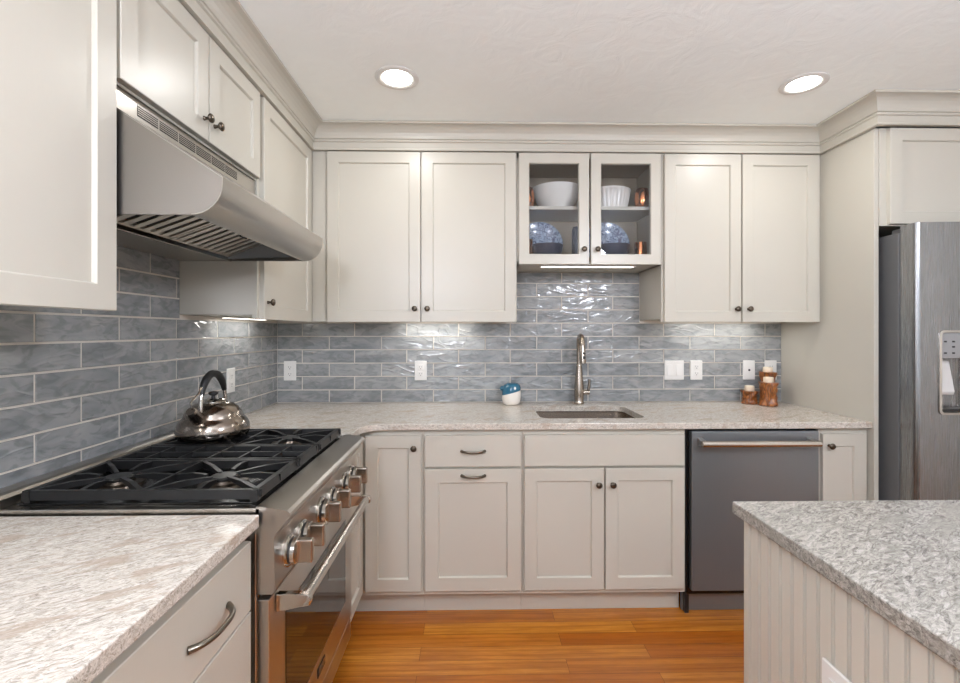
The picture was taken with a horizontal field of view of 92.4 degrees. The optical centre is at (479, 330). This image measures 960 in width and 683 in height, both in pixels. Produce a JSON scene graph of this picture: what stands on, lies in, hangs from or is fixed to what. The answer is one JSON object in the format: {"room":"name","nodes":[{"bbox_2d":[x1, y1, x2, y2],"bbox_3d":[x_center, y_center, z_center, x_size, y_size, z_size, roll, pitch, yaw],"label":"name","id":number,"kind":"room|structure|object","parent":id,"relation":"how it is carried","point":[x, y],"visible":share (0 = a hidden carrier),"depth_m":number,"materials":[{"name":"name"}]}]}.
{"room":"kitchen","nodes":[
{"label":"kitchen","id":0,"kind":"room"},
{"bbox_2d":[187,315,275,414],"bbox_3d":[-1.214,0.134,0.140,0.100,2.415,5.200,0,0,-1],"label":"wall","id":1,"kind":"structure","parent":0,"point":[187,315],"depth_m":2.40,"materials":[{"name":"paint"}]},
{"bbox_2d":[0,0,116,310],"bbox_3d":[-0.992,-0.497,0.609,0.358,0.901,0.950,0,0,-1],"label":"upper cabinet","id":2,"kind":"object","parent":1,"relation":"attached to","point":[58,58],"visible":1,"depth_m":0.94,"materials":[{"name":"beige wood"}]},
{"bbox_2d":[0,246,276,488],"bbox_3d":[-1.180,0.063,1.265,0.010,0.724,2.948,0,0,-1],"label":"tile backsplash","id":3,"kind":"structure","parent":1,"relation":"attached to","point":[77,385],"depth_m":1.50,"materials":[{"name":"tile"}]},
{"bbox_2d":[226,368,234,392],"bbox_3d":[-1.190,0.236,2.199,0.009,0.116,0.073,0,0,-1],"label":"wall outlet","id":4,"kind":"object","parent":3,"relation":"attached to","point":[230,373],"visible":0.98,"depth_m":2.19,"materials":[{"name":"white plastic"}]},
{"bbox_2d":[117,0,259,180],"bbox_3d":[-1.010,-0.771,1.455,0.356,0.353,0.739,0,0,-1],"label":"upper cabinet","id":5,"kind":"object","parent":1,"relation":"attached to","point":[167,62],"visible":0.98,"depth_m":1.37,"materials":[{"name":"beige wood"}]},
{"bbox_2d":[117,86,322,261],"bbox_3d":[-0.897,-0.433,1.455,0.558,0.320,0.734,0,0,-1],"label":"range hood","id":6,"kind":"object","parent":5,"relation":"attached to","point":[177,199],"visible":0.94,"depth_m":1.24,"materials":[{"name":"metal"}]},
{"bbox_2d":[137,105,158,128],"bbox_3d":[-0.879,-0.567,1.219,0.002,0.029,0.078,0,0,-1],"label":"vent grille","id":7,"kind":"object","parent":6,"relation":"attached to","point":[145,115],"depth_m":1.22,"materials":[{"name":"metal"}]},
{"bbox_2d":[160,120,177,141],"bbox_3d":[-0.881,-0.567,1.304,0.002,0.029,0.078,0,0,-1],"label":"vent grille","id":8,"kind":"object","parent":6,"relation":"attached to","point":[168,130],"depth_m":1.30,"materials":[{"name":"metal"}]},
{"bbox_2d":[179,133,195,152],"bbox_3d":[-0.882,-0.567,1.389,0.002,0.029,0.078,0,0,-1],"label":"vent grille","id":9,"kind":"object","parent":6,"relation":"attached to","point":[187,143],"depth_m":1.39,"materials":[{"name":"metal"}]},
{"bbox_2d":[196,145,210,162],"bbox_3d":[-0.885,-0.567,1.474,0.001,0.029,0.079,0,0,-1],"label":"vent grille","id":10,"kind":"object","parent":6,"relation":"attached to","point":[202,153],"depth_m":1.47,"materials":[{"name":"metal"}]},
{"bbox_2d":[212,155,224,171],"bbox_3d":[-0.886,-0.567,1.558,0.001,0.029,0.079,0,0,-1],"label":"vent grille","id":11,"kind":"object","parent":6,"relation":"attached to","point":[218,163],"depth_m":1.56,"materials":[{"name":"metal"}]},
{"bbox_2d":[225,164,236,179],"bbox_3d":[-0.888,-0.567,1.643,0.001,0.029,0.079,0,0,-1],"label":"vent grille","id":12,"kind":"object","parent":6,"relation":"attached to","point":[230,171],"depth_m":1.64,"materials":[{"name":"metal"}]},
{"bbox_2d":[179,97,327,322],"bbox_3d":[-1.025,-0.497,2.279,0.358,0.901,0.906,0,0,-1],"label":"upper cabinet","id":13,"kind":"object","parent":1,"relation":"attached to","point":[265,290],"visible":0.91,"depth_m":1.93,"materials":[{"name":"beige wood"}]},
{"bbox_2d":[220,316,262,319],"bbox_3d":[-1.130,-0.060,2.222,0.040,0.008,0.400,0,0,-1],"label":"light","id":14,"kind":"object","parent":13,"relation":"attached to","point":[228,317],"visible":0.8,"depth_m":2.12,"materials":[{"name":"white plastic"}]},
{"bbox_2d":[306,151,758,402],"bbox_3d":[0.814,0.134,2.830,4.260,2.415,0.100,0,0,-1],"label":"wall","id":15,"kind":"structure","parent":0,"point":[322,151],"depth_m":2.77,"materials":[{"name":"paint"}]},
{"bbox_2d":[312,151,516,321],"bbox_3d":[-0.348,-0.497,2.572,1.082,0.901,0.368,0,0,-1],"label":"upper cabinet","id":16,"kind":"object","parent":15,"relation":"attached to","point":[407,236],"visible":0.99,"depth_m":2.43,"materials":[{"name":"beige wood"}]},
{"bbox_2d":[277,272,780,402],"bbox_3d":[0.312,0.037,2.765,3.034,0.778,0.010,0,0,-1],"label":"tile backsplash","id":17,"kind":"structure","parent":15,"relation":"attached to","point":[626,355],"depth_m":2.76,"materials":[{"name":"tile"}]},
{"bbox_2d":[284,361,295,380],"bbox_3d":[-1.127,0.236,2.728,0.073,0.116,0.009,0,0,-1],"label":"wall outlet","id":18,"kind":"object","parent":17,"relation":"attached to","point":[289,366],"visible":1,"depth_m":2.73,"materials":[{"name":"white plastic"}]},
{"bbox_2d":[287,372,292,376],"bbox_3d":[-1.127,0.256,2.726,0.032,0.029,0.002,0,0,-1],"label":"receptacle","id":19,"kind":"object","parent":18,"relation":"attached to","point":[289,374],"depth_m":2.72,"materials":[{"name":"white plastic"}]},
{"bbox_2d":[287,365,292,369],"bbox_3d":[-1.127,0.216,2.726,0.032,0.029,0.002,0,0,-1],"label":"receptacle","id":20,"kind":"object","parent":18,"relation":"attached to","point":[289,367],"depth_m":2.72,"materials":[{"name":"white plastic"}]},
{"bbox_2d":[415,361,426,379],"bbox_3d":[-0.354,0.236,2.744,0.073,0.116,0.009,0,0,-1],"label":"wall outlet","id":21,"kind":"object","parent":17,"relation":"attached to","point":[420,366],"visible":1,"depth_m":2.74,"materials":[{"name":"white plastic"}]},
{"bbox_2d":[664,360,683,379],"bbox_3d":[1.171,0.236,2.772,0.118,0.116,0.012,0,0,-1],"label":"light switch","id":22,"kind":"object","parent":17,"relation":"attached to","point":[673,370],"visible":1,"depth_m":2.77,"materials":[{"name":"white plastic"}]},
{"bbox_2d":[667,365,672,375],"bbox_3d":[1.142,0.236,2.768,0.033,0.066,0.005,0,0,-1],"label":"rocker switch","id":23,"kind":"object","parent":22,"relation":"attached to","point":[669,367],"depth_m":2.77,"materials":[{"name":"white plastic"}]},
{"bbox_2d":[676,365,681,375],"bbox_3d":[1.200,0.236,2.770,0.033,0.066,0.005,0,0,-1],"label":"rocker switch","id":24,"kind":"object","parent":22,"relation":"attached to","point":[678,367],"depth_m":2.77,"materials":[{"name":"white plastic"}]},
{"bbox_2d":[690,360,701,379],"bbox_3d":[1.306,0.236,2.776,0.073,0.116,0.009,0,0,-1],"label":"wall outlet","id":25,"kind":"object","parent":17,"relation":"attached to","point":[695,365],"visible":1,"depth_m":2.77,"materials":[{"name":"white plastic"}]},
{"bbox_2d":[743,360,754,379],"bbox_3d":[1.627,0.236,2.782,0.073,0.116,0.010,0,0,-1],"label":"phone jack","id":26,"kind":"object","parent":17,"relation":"attached to","point":[748,365],"visible":1,"depth_m":2.78,"materials":[{"name":"white plastic"}]},
{"bbox_2d":[764,360,776,379],"bbox_3d":[1.760,0.236,2.785,0.073,0.116,0.009,0,0,-1],"label":"wall outlet","id":27,"kind":"object","parent":17,"relation":"attached to","point":[767,363],"visible":0.38,"depth_m":2.78,"materials":[{"name":"white plastic"}]},
{"bbox_2d":[517,153,660,272],"bbox_3d":[0.581,-0.650,2.590,0.773,0.595,0.368,0,0,-1],"label":"upper cabinet","id":28,"kind":"object","parent":15,"relation":"attached to","point":[590,171],"visible":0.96,"depth_m":2.44,"materials":[{"name":"white wood"}]},
{"bbox_2d":[529,239,533,253],"bbox_3d":[0.254,-0.434,2.497,0.078,0.125,0.078,0,0,-1],"label":"copper mug","id":29,"kind":"object","parent":28,"relation":"in","point":[530,240],"visible":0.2,"depth_m":2.47,"materials":[{"name":"brown metal"}]},
{"bbox_2d":[529,187,534,205],"bbox_3d":[0.260,-0.731,2.535,0.082,0.110,0.082,0,0,-1],"label":"copper mug","id":30,"kind":"object","parent":28,"relation":"on","point":[531,192],"visible":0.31,"depth_m":2.50,"materials":[{"name":"brown metal"}]},
{"bbox_2d":[529,222,562,251],"bbox_3d":[0.349,-0.511,2.690,0.270,0.264,0.069,0,0,0],"label":"plate","id":31,"kind":"object","parent":28,"relation":"in","point":[540,232],"visible":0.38,"depth_m":2.71,"materials":[{"name":"blue ceramic"}]},
{"bbox_2d":[533,242,562,253],"bbox_3d":[0.371,-0.423,2.556,0.178,0.104,0.178,0,0,-1],"label":"bowl","id":32,"kind":"object","parent":28,"relation":"in","point":[546,247],"visible":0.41,"depth_m":2.48,"materials":[{"name":"ceramic"}]},
{"bbox_2d":[533,181,577,205],"bbox_3d":[0.435,-0.741,2.617,0.280,0.131,0.280,0,0,-1],"label":"serving bowl","id":33,"kind":"object","parent":28,"relation":"on","point":[558,193],"visible":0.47,"depth_m":2.52,"materials":[{"name":"white ceramic"}]},
{"bbox_2d":[572,226,577,253],"bbox_3d":[0.553,-0.480,2.615,0.062,0.218,0.062,0,0,-1],"label":"vase","id":34,"kind":"object","parent":28,"relation":"on","point":[575,229],"visible":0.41,"depth_m":2.59,"materials":[{"name":"blue ceramic"}]},
{"bbox_2d":[539,265,635,267],"bbox_3d":[0.580,-0.348,2.491,0.520,0.008,0.040,0,0,-1],"label":"light","id":35,"kind":"object","parent":28,"relation":"attached to","point":[541,266],"visible":1,"depth_m":2.47,"materials":[{"name":"white plastic"}]},
{"bbox_2d":[529,206,648,221],"bbox_3d":[0.580,-0.666,2.626,0.734,0.018,0.271,0,0,-1],"label":"shelf","id":36,"kind":"object","parent":28,"relation":"attached to","point":[536,213],"depth_m":2.59,"materials":[{"name":"beige wood"}]},
{"bbox_2d":[589,222,629,256],"bbox_3d":[0.742,-0.511,2.697,0.270,0.264,0.069,0,0,0],"label":"plate","id":37,"kind":"object","parent":28,"relation":"in","point":[610,232],"visible":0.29,"depth_m":2.72,"materials":[{"name":"blue ceramic"}]},
{"bbox_2d":[589,185,630,206],"bbox_3d":[0.728,-0.732,2.614,0.248,0.113,0.248,0,0,-1],"label":"ribbed bowl","id":38,"kind":"object","parent":28,"relation":"on","point":[614,195],"visible":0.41,"depth_m":2.51,"materials":[{"name":"white ceramic"}]},
{"bbox_2d":[601,243,629,253],"bbox_3d":[0.744,-0.423,2.563,0.178,0.104,0.178,0,0,-1],"label":"bowl","id":39,"kind":"object","parent":28,"relation":"in","point":[607,248],"visible":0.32,"depth_m":2.49,"materials":[{"name":"ceramic"}]},
{"bbox_2d":[634,242,646,253],"bbox_3d":[0.901,-0.434,2.582,0.078,0.125,0.078,0,0,-1],"label":"copper mug","id":40,"kind":"object","parent":28,"relation":"in","point":[639,247],"visible":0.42,"depth_m":2.55,"materials":[{"name":"brown metal"}]},
{"bbox_2d":[634,187,648,206],"bbox_3d":[0.897,-0.731,2.547,0.082,0.110,0.082,0,0,-1],"label":"copper mug","id":41,"kind":"object","parent":28,"relation":"on","point":[641,199],"visible":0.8,"depth_m":2.52,"materials":[{"name":"brown metal"}]},
{"bbox_2d":[640,154,819,321],"bbox_3d":[1.399,-0.497,2.606,0.864,0.901,0.368,0,0,-1],"label":"upper cabinet","id":42,"kind":"object","parent":15,"relation":"attached to","point":[740,234],"visible":0.98,"depth_m":2.46,"materials":[{"name":"white wood"}]},
{"bbox_2d":[879,128,959,237],"bbox_3d":[2.354,-0.719,2.458,0.987,0.457,0.700,0,0,-1],"label":"upper cabinet","id":43,"kind":"object","parent":15,"relation":"attached to","point":[919,168],"visible":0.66,"depth_m":2.14,"materials":[{"name":"white wood"}]},
{"bbox_2d":[332,592,743,682],"bbox_3d":[0.866,1.371,0.181,4.260,0.060,5.400,0,0,-1],"label":"floor","id":44,"kind":"structure","parent":0,"point":[669,644],"depth_m":1.96,"materials":[{"name":"brown wood"}]},
{"bbox_2d":[90,540,250,682],"bbox_3d":[-0.832,0.899,0.816,0.687,0.883,0.500,0,0,-1],"label":"base cabinet","id":45,"kind":"object","parent":44,"relation":"on","point":[205,637],"visible":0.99,"depth_m":0.87,"materials":[{"name":"beige wood"}]},
{"bbox_2d":[0,428,370,682],"bbox_3d":[-0.797,0.861,1.455,0.756,0.958,0.760,0,0,-1],"label":"gas range","id":46,"kind":"object","parent":44,"relation":"on","point":[300,483],"visible":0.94,"depth_m":1.25,"materials":[{"name":"metal"}]},
{"bbox_2d":[0,435,342,516],"bbox_3d":[-0.850,0.426,1.454,0.650,0.019,0.760,0,0,-1],"label":"cooktop","id":47,"kind":"object","parent":46,"relation":"in","point":[15,507],"depth_m":1.10,"materials":[{"name":"metal"}]},
{"bbox_2d":[174,370,249,442],"bbox_3d":[-0.968,0.261,1.670,0.240,0.240,0.240,0,0,-44],"label":"tea kettle","id":48,"kind":"object","parent":46,"relation":"on","point":[213,419],"visible":1,"depth_m":1.59,"materials":[{"name":"metal"}]},
{"bbox_2d":[350,430,424,620],"bbox_3d":[-0.736,0.899,2.296,0.936,0.883,0.904,0,0,-1],"label":"base cabinet","id":49,"kind":"object","parent":44,"relation":"on","point":[387,537],"visible":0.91,"depth_m":2.13,"materials":[{"name":"beige wood"}]},
{"bbox_2d":[246,401,871,435],"bbox_3d":[0.321,0.442,2.312,3.032,0.030,0.896,0,0,-1],"label":"countertop","id":50,"kind":"structure","parent":49,"relation":"on","point":[356,419],"depth_m":2.27,"materials":[{"name":"stone"}]},
{"bbox_2d":[500,382,520,404],"bbox_3d":[0.183,0.364,2.682,0.114,0.125,0.119,0,0,44],"label":"sponge holder","id":51,"kind":"object","parent":50,"relation":"on","point":[511,392],"visible":1,"depth_m":2.63,"materials":[{"name":"beige ceramic"}]},
{"bbox_2d":[574,334,590,403],"bbox_3d":[0.575,0.220,2.641,0.093,0.412,0.193,0,0,22],"label":"faucet","id":52,"kind":"object","parent":50,"relation":"on","point":[579,392],"visible":1,"depth_m":2.68,"materials":[{"name":"silver metal"}]},
{"bbox_2d":[536,411,633,417],"bbox_3d":[0.555,0.557,2.437,0.560,0.200,0.414,0,0,-1],"label":"sink","id":53,"kind":"object","parent":50,"relation":"in","point":[544,414],"visible":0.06,"depth_m":2.63,"materials":[{"name":"silver metal"}]},
{"bbox_2d":[740,385,759,404],"bbox_3d":[1.588,0.374,2.707,0.095,0.105,0.096,0,0,17],"label":"candle holder","id":54,"kind":"object","parent":50,"relation":"on","point":[749,394],"visible":1,"depth_m":2.68,"materials":[{"name":"brown wood"}]},
{"bbox_2d":[744,385,754,390],"bbox_3d":[1.586,0.336,2.708,0.052,0.030,0.052,0,0,-1],"label":"candle","id":55,"kind":"object","parent":54,"relation":"on","point":[747,387],"depth_m":2.69,"materials":[{"name":"beige wax"}]},
{"bbox_2d":[759,367,776,381],"bbox_3d":[1.707,0.320,2.731,0.089,0.213,0.087,0,0,-27],"label":"candle holder","id":56,"kind":"object","parent":50,"relation":"on","point":[767,371],"visible":0.38,"depth_m":2.71,"materials":[{"name":"brown wood"}]},
{"bbox_2d":[763,367,772,371],"bbox_3d":[1.708,0.228,2.730,0.052,0.030,0.052,0,0,-1],"label":"candle","id":57,"kind":"object","parent":56,"relation":"on","point":[765,369],"depth_m":2.71,"materials":[{"name":"beige wax"}]},
{"bbox_2d":[758,377,778,406],"bbox_3d":[1.650,0.345,2.632,0.102,0.163,0.104,0,0,31],"label":"candle holder","id":58,"kind":"object","parent":50,"relation":"on","point":[768,387],"visible":1,"depth_m":2.60,"materials":[{"name":"brown wood"}]},
{"bbox_2d":[763,377,773,382],"bbox_3d":[1.650,0.278,2.632,0.052,0.030,0.052,0,0,-1],"label":"candle","id":59,"kind":"object","parent":58,"relation":"on","point":[765,379],"depth_m":2.61,"materials":[{"name":"beige wax"}]},
{"bbox_2d":[423,430,521,609],"bbox_3d":[-0.038,0.899,2.428,0.462,0.883,0.667,0,0,-1],"label":"base cabinet","id":60,"kind":"object","parent":44,"relation":"on","point":[472,479],"visible":0.95,"depth_m":2.14,"materials":[{"name":"beige wood"}]},
{"bbox_2d":[521,429,684,608],"bbox_3d":[0.576,0.899,2.442,0.766,0.883,0.662,0,0,-1],"label":"base cabinet","id":61,"kind":"object","parent":44,"relation":"on","point":[603,511],"visible":0.96,"depth_m":2.15,"materials":[{"name":"white wood"}]},
{"bbox_2d":[680,429,822,612],"bbox_3d":[1.277,0.904,2.423,0.628,0.873,0.692,0,0,-1],"label":"dishwasher","id":62,"kind":"object","parent":44,"relation":"on","point":[723,467],"visible":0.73,"depth_m":2.15,"materials":[{"name":"grey metal"}]},
{"bbox_2d":[781,129,878,500],"bbox_3d":[1.847,0.197,2.475,0.022,2.288,0.648,0,0,-1],"label":"end panel","id":63,"kind":"object","parent":44,"relation":"on","point":[831,364],"visible":0.4,"depth_m":2.32,"materials":[{"name":"beige wood"}]},
{"bbox_2d":[816,428,866,500],"bbox_3d":[1.715,0.899,2.465,0.236,0.883,0.662,0,0,-1],"label":"base cabinet","id":64,"kind":"object","parent":44,"relation":"on","point":[843,452],"visible":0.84,"depth_m":2.17,"materials":[{"name":"white wood"}]},
{"bbox_2d":[744,521,959,682],"bbox_3d":[1.219,0.899,0.283,1.100,0.883,1.770,0,0,-1],"label":"kitchen island","id":65,"kind":"object","parent":44,"relation":"on","point":[795,617],"visible":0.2,"depth_m":0.91,"materials":[{"name":"beige wood"}]},
{"bbox_2d":[822,657,851,682],"bbox_3d":[0.653,0.679,0.841,0.009,0.116,0.073,0,0,-1],"label":"wall outlet","id":66,"kind":"object","parent":65,"relation":"attached to","point":[830,674],"visible":1,"depth_m":0.85,"materials":[{"name":"white plastic"}]},
{"bbox_2d":[733,500,959,670],"bbox_3d":[1.230,0.442,0.252,1.160,0.030,1.828,0,0,-1],"label":"island countertop","id":67,"kind":"structure","parent":65,"relation":"on","point":[900,559],"depth_m":0.89,"materials":[{"name":"stone"}]},
{"bbox_2d":[879,222,959,499],"bbox_3d":[2.349,0.433,2.352,0.915,1.814,0.833,0,0,-1],"label":"refrigerator","id":68,"kind":"object","parent":44,"relation":"on","point":[919,263],"visible":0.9,"depth_m":2.01,"materials":[{"name":"metal"}]},
{"bbox_3d":[-0.821,0.899,0.254,0.687,0.883,0.620,0,0,-1],"label":"base cabinet","id":69,"kind":"object","parent":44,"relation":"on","visible":0},
{"bbox_2d":[0,515,258,682],"bbox_3d":[-0.831,0.442,0.477,0.658,0.030,1.178,0,0,-1],"label":"countertop","id":70,"kind":"structure","parent":69,"relation":"on","point":[76,592],"depth_m":0.79,"materials":[{"name":"stone"}]},
{"bbox_2d":[238,0,959,128],"bbox_3d":[0.866,-1.114,0.181,4.260,0.080,5.400,0,0,-1],"label":"ceiling","id":71,"kind":"structure","parent":0,"point":[609,61],"depth_m":1.79,"materials":[{"name":"white paint"}]},
{"bbox_2d":[375,66,418,89],"bbox_3d":[-0.352,-1.071,1.952,0.184,0.005,0.184,0,0,-1],"label":"recessed light","id":72,"kind":"object","parent":71,"relation":"in","point":[392,77],"visible":1,"depth_m":1.94,"materials":[{"name":"white plastic"}]},
{"bbox_2d":[178,0,959,154],"bbox_3d":[1.006,-1.010,1.123,3.742,0.125,2.678,0,0,-1],"label":"trim","id":73,"kind":"structure","parent":71,"relation":"attached to","point":[226,22],"depth_m":2.38,"materials":[{"name":"beige wood"}]},
{"bbox_2d":[778,72,829,94],"bbox_3d":[1.404,-1.071,1.997,0.184,0.005,0.184,0,0,-1],"label":"recessed light","id":74,"kind":"object","parent":71,"relation":"in","point":[807,82],"visible":1,"depth_m":1.99,"materials":[{"name":"white plastic"}]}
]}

